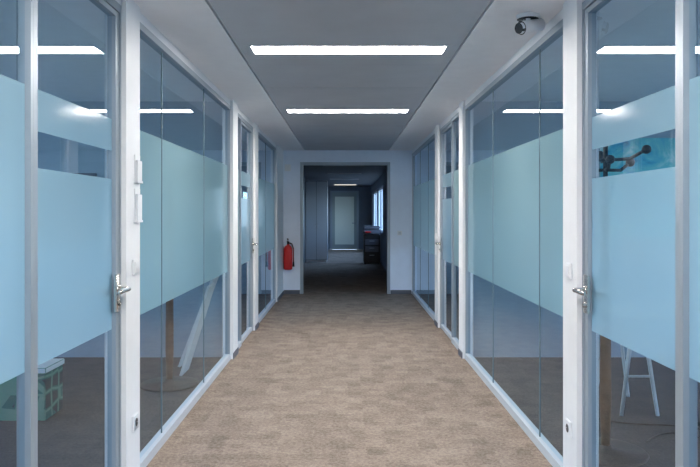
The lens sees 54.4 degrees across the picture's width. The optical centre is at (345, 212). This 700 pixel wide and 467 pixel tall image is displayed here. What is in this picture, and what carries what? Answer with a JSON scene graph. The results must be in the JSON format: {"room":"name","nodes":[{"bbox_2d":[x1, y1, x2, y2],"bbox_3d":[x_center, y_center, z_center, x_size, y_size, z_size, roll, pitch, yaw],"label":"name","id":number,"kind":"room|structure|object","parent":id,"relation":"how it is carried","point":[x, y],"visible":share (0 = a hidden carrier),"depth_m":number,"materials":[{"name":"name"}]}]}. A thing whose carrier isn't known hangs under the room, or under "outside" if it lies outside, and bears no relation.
{"room":"office corridor","nodes":[
{"label":"office corridor","id":0,"kind":"room"},
{"bbox_2d":[74,173,96,176],"bbox_3d":[-2.900,-0.050,6.828,0.800,0.700,0.025,0,0,0],"label":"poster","id":1,"kind":"object","parent":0,"point":[89,174],"depth_m":6.82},
{"bbox_2d":[38,102,221,356],"bbox_3d":[-3.217,0.165,6.895,3.965,2.570,0.110,0,0,0],"label":"wall","id":2,"kind":"structure","parent":0,"point":[182,122],"depth_m":6.84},
{"bbox_2d":[0,0,283,466],"bbox_3d":[-1.171,0.165,4.550,0.118,2.570,15.300,0,0,0],"label":"wall","id":3,"kind":"structure","parent":0,"point":[188,236],"depth_m":4.04,"materials":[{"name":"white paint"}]},
{"bbox_2d":[17,0,120,466],"bbox_3d":[-1.177,0.198,2.985,0.065,2.505,0.968,0,0,0],"label":"door frame","id":4,"kind":"structure","parent":3,"relation":"attached to","point":[115,5],"depth_m":2.52,"materials":[{"name":"silver metal"}]},
{"bbox_2d":[36,0,130,466],"bbox_3d":[-1.170,0.215,2.986,0.196,2.450,0.919,0,0,0],"label":"door","id":5,"kind":"structure","parent":3,"relation":"in","point":[79,289],"depth_m":3.01,"materials":[{"name":"glass"}]},
{"bbox_2d":[132,412,138,431],"bbox_3d":[-1.113,1.105,3.600,0.014,0.082,0.082,0,0,0],"label":"wall socket","id":6,"kind":"object","parent":3,"relation":"attached to","point":[135,418],"visible":1,"depth_m":3.58,"materials":[{"name":"white paint"}]},
{"bbox_2d":[132,259,138,274],"bbox_3d":[-1.111,0.285,3.600,0.018,0.082,0.082,0,0,0],"label":"light switch","id":7,"kind":"object","parent":3,"relation":"attached to","point":[135,262],"visible":1,"depth_m":3.57,"materials":[{"name":"white paint"}]},
{"bbox_2d":[134,188,142,221],"bbox_3d":[-1.110,-0.040,3.645,0.020,0.180,0.090,0,0,0],"label":"room sign","id":8,"kind":"object","parent":3,"relation":"attached to","point":[137,196],"visible":1,"depth_m":3.62,"materials":[{"name":"white paint"}]},
{"bbox_2d":[134,154,142,182],"bbox_3d":[-1.110,-0.235,3.645,0.020,0.150,0.090,0,0,0],"label":"room sign","id":9,"kind":"object","parent":3,"relation":"attached to","point":[137,163],"visible":1,"depth_m":3.62,"materials":[{"name":"white paint"}]},
{"bbox_2d":[241,118,252,330],"bbox_3d":[-1.177,0.198,7.925,0.065,2.505,0.948,0,0,0],"label":"door frame","id":10,"kind":"structure","parent":3,"relation":"attached to","point":[244,121],"depth_m":8.38,"materials":[{"name":"white metal"}]},
{"bbox_2d":[241,121,257,342],"bbox_3d":[-1.170,0.215,7.926,0.196,2.450,0.899,0,0,0],"label":"door","id":11,"kind":"structure","parent":3,"relation":"in","point":[247,243],"depth_m":8.26,"materials":[{"name":"glass"}]},
{"bbox_2d":[304,177,308,262],"bbox_3d":[-1.275,0.200,19.675,0.150,2.500,14.650,0,0,0],"label":"wall","id":12,"kind":"structure","parent":0,"point":[305,179],"depth_m":19.69,"materials":[{"name":"paint"}]},
{"bbox_2d":[304,166,386,186],"bbox_3d":[-0.100,-1.095,19.750,2.500,0.110,14.800,0,0,0],"label":"ceiling","id":13,"kind":"structure","parent":0,"point":[363,176],"depth_m":18.57,"materials":[{"name":"grey paint"}]},
{"bbox_2d":[328,187,370,249],"bbox_3d":[-0.100,0.200,27.060,2.500,2.500,0.120,0,0,0],"label":"wall","id":14,"kind":"structure","parent":0,"point":[364,192],"depth_m":27.00,"materials":[{"name":"paint"}]},
{"bbox_2d":[330,191,358,249],"bbox_3d":[-0.060,0.285,27.024,1.120,2.330,0.152,0,0,0],"label":"door","id":15,"kind":"structure","parent":14,"relation":"in","point":[344,205],"depth_m":27.01,"materials":[{"name":"glass"}]},
{"bbox_2d":[0,0,699,149],"bbox_3d":[0.000,-1.170,4.550,10.700,0.100,15.300,0,0,0],"label":"ceiling","id":16,"kind":"structure","parent":0,"point":[637,37],"depth_m":5.00,"materials":[{"name":"paint"}]},
{"bbox_2d":[286,109,408,112],"bbox_3d":[0.017,-1.144,7.500,1.341,0.048,0.244,0,0,0],"label":"ceiling light","id":17,"kind":"object","parent":16,"relation":"in","point":[288,110],"depth_m":7.48,"materials":[{"name":"white plastic"}]},
{"bbox_2d":[249,45,448,54],"bbox_3d":[0.017,-1.144,4.690,1.341,0.048,0.244,0,0,0],"label":"ceiling light","id":18,"kind":"object","parent":16,"relation":"in","point":[256,49],"depth_m":4.69,"materials":[{"name":"white plastic"}]},
{"bbox_2d":[515,12,544,34],"bbox_3d":[1.037,-1.059,3.850,0.181,0.122,0.151,0,0,0],"label":"ceiling camera","id":19,"kind":"object","parent":16,"relation":"attached to","point":[529,22],"depth_m":3.81,"materials":[{"name":"white plastic"}]},
{"bbox_2d":[0,250,699,466],"bbox_3d":[0.000,1.500,11.950,10.700,0.100,30.100,0,0,0],"label":"floor","id":20,"kind":"structure","parent":0,"point":[344,371],"depth_m":5.29,"materials":[{"name":"carpet"}]},
{"bbox_2d":[0,358,64,420],"bbox_3d":[-2.260,1.265,4.897,0.340,0.370,0.325,0,0,0],"label":"storage box","id":21,"kind":"object","parent":20,"relation":"on","point":[50,372],"visible":0.53,"depth_m":4.75,"materials":[{"name":"green plastic"}]},
{"bbox_2d":[140,299,198,391],"bbox_3d":[-1.496,0.496,5.758,0.501,1.908,0.506,0,0,0],"label":"coat stand","id":22,"kind":"object","parent":20,"relation":"on","point":[170,383],"visible":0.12,"depth_m":5.72,"materials":[{"name":"black plastic"}]},
{"bbox_2d":[179,283,215,375],"bbox_3d":[-1.346,1.050,6.190,0.272,0.800,0.280,0,0,0],"label":"leaning board","id":23,"kind":"object","parent":20,"relation":"on","point":[209,291],"visible":0.93,"depth_m":6.11,"materials":[{"name":"white paint"}]},
{"bbox_2d":[178,276,218,366],"bbox_3d":[-1.409,1.020,6.540,0.347,0.860,0.280,0,0,0],"label":"leaning board","id":24,"kind":"object","parent":20,"relation":"on","point":[214,280],"visible":0.21,"depth_m":6.40,"materials":[{"name":"white paint"}]},
{"bbox_2d":[305,181,327,261],"bbox_3d":[-0.870,0.250,20.427,0.640,2.400,0.946,0,0,0],"label":"tall cabinet","id":25,"kind":"object","parent":20,"relation":"on","point":[316,192],"visible":1,"depth_m":19.99,"materials":[{"name":"white paint"}]},
{"bbox_2d":[363,226,379,263],"bbox_3d":[0.725,0.910,19.450,0.490,1.080,0.700,0,0,0],"label":"photocopier","id":26,"kind":"object","parent":20,"relation":"on","point":[371,237],"visible":1,"depth_m":19.19,"materials":[{"name":"black plastic"}]},
{"bbox_2d":[599,145,650,466],"bbox_3d":[1.564,0.496,4.128,0.501,1.908,0.506,0,0,0],"label":"coat stand","id":27,"kind":"object","parent":20,"relation":"on","point":[612,452],"visible":0.58,"depth_m":4.09,"materials":[{"name":"black plastic"}]},
{"bbox_2d":[599,345,659,415],"bbox_3d":[2.725,1.083,5.125,1.550,0.737,0.750,0,0,0],"label":"trestle table","id":28,"kind":"object","parent":20,"relation":"on","point":[625,362],"visible":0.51,"depth_m":4.87,"materials":[{"name":"white paint"}]},
{"bbox_2d":[599,419,699,429],"bbox_3d":[2.392,1.444,4.485,1.791,0.010,0.115,0,0,28],"label":"cable","id":29,"kind":"object","parent":20,"relation":"on","point":[599,419],"visible":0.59,"depth_m":4.65,"materials":[{"name":"black plastic"}]},
{"bbox_2d":[646,432,699,441],"bbox_3d":[2.624,1.444,4.375,1.457,0.010,0.387,0,0,-11],"label":"cable","id":30,"kind":"object","parent":20,"relation":"on","point":[649,439],"visible":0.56,"depth_m":4.43,"materials":[{"name":"black plastic"}]},
{"bbox_2d":[241,149,458,293],"bbox_3d":[0.000,0.115,12.275,10.700,2.670,0.150,0,0,0],"label":"wall","id":31,"kind":"structure","parent":0,"point":[400,161],"depth_m":12.20,"materials":[{"name":"paint"}]},
{"bbox_2d":[285,164,290,170],"bbox_3d":[-1.045,-0.810,12.197,0.110,0.120,0.006,0,0,0],"label":"fire sign","id":32,"kind":"object","parent":31,"relation":"attached to","point":[287,166],"visible":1,"depth_m":12.19,"materials":[{"name":"white paint"}]},
{"bbox_2d":[284,238,294,269],"bbox_3d":[-1.027,0.729,12.099,0.165,0.562,0.187,0,0,-38],"label":"fire extinguisher","id":33,"kind":"object","parent":31,"relation":"attached to","point":[288,265],"visible":1,"depth_m":12.04,"materials":[{"name":"red metal"}]},
{"bbox_2d":[300,162,389,293],"bbox_3d":[-0.015,0.270,12.275,1.610,2.360,0.170,0,0,0],"label":"trim","id":34,"kind":"structure","parent":31,"relation":"attached to","point":[302,164],"depth_m":12.19,"materials":[{"name":"metal"}]},
{"bbox_2d":[284,290,410,293],"bbox_3d":[0.030,1.415,12.193,2.280,0.070,0.014,0,0,0],"label":"baseboard","id":35,"kind":"structure","parent":31,"relation":"attached to","point":[285,291],"depth_m":12.19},
{"bbox_2d":[371,170,386,271],"bbox_3d":[1.075,0.200,19.675,0.150,2.500,14.650,0,0,0],"label":"wall","id":36,"kind":"structure","parent":0,"point":[381,182],"depth_m":18.66,"materials":[{"name":"paint"}]},
{"bbox_2d":[374,191,376,225],"bbox_3d":[1.075,-0.100,23.800,0.050,1.300,3.400,0,0,0],"label":"window","id":37,"kind":"structure","parent":36,"relation":"in","point":[375,193],"depth_m":24.81,"materials":[{"name":"glass"}]},
{"bbox_2d":[379,187,382,231],"bbox_3d":[1.075,-0.100,20.200,0.050,1.300,3.400,0,0,0],"label":"window","id":38,"kind":"structure","parent":36,"relation":"in","point":[380,189],"depth_m":20.17,"materials":[{"name":"glass"}]},
{"bbox_2d":[412,0,699,466],"bbox_3d":[1.211,0.165,4.550,0.118,2.570,15.300,0,0,0],"label":"wall","id":39,"kind":"structure","parent":0,"point":[517,211],"depth_m":4.15,"materials":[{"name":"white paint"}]},
{"bbox_2d":[435,124,450,338],"bbox_3d":[1.210,0.215,8.127,0.196,2.450,0.899,0,0,0],"label":"door","id":40,"kind":"structure","parent":39,"relation":"in","point":[445,180],"depth_m":8.45,"materials":[{"name":"glass"}]},
{"bbox_2d":[440,120,456,336],"bbox_3d":[1.218,0.198,8.125,0.065,2.505,0.948,0,0,0],"label":"door frame","id":41,"kind":"structure","parent":39,"relation":"attached to","point":[445,126],"depth_m":7.67,"materials":[{"name":"white metal"}]},
{"bbox_2d":[565,418,571,437],"bbox_3d":[1.153,1.115,3.530,0.014,0.082,0.082,0,0,0],"label":"wall socket","id":42,"kind":"object","parent":39,"relation":"attached to","point":[568,424],"visible":1,"depth_m":3.51,"materials":[{"name":"white paint"}]},
{"bbox_2d":[565,262,571,278],"bbox_3d":[1.151,0.300,3.530,0.018,0.082,0.082,0,0,0],"label":"light switch","id":43,"kind":"object","parent":39,"relation":"attached to","point":[568,266],"visible":1,"depth_m":3.50,"materials":[{"name":"white paint"}]},
{"bbox_2d":[572,0,676,466],"bbox_3d":[1.210,0.215,2.921,0.196,2.450,0.949,0,0,0],"label":"door","id":44,"kind":"structure","parent":39,"relation":"in","point":[628,291],"depth_m":2.92,"materials":[{"name":"glass"}]},
{"bbox_2d":[582,0,697,466],"bbox_3d":[1.218,0.198,2.920,0.065,2.505,0.998,0,0,0],"label":"door frame","id":45,"kind":"structure","parent":39,"relation":"attached to","point":[586,3],"depth_m":2.44,"materials":[{"name":"silver metal"}]},
{"bbox_2d":[474,102,674,356],"bbox_3d":[3.237,0.165,6.895,3.925,2.570,0.110,0,0,0],"label":"wall","id":46,"kind":"structure","parent":0,"point":[516,318],"depth_m":6.84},
{"bbox_2d":[600,138,674,176],"bbox_3d":[3.000,-0.250,6.828,0.900,1.000,0.025,0,0,0],"label":"poster","id":47,"kind":"object","parent":46,"relation":"attached to","point":[662,154],"depth_m":6.82,"materials":[{"name":"blue paper"}]}
]}

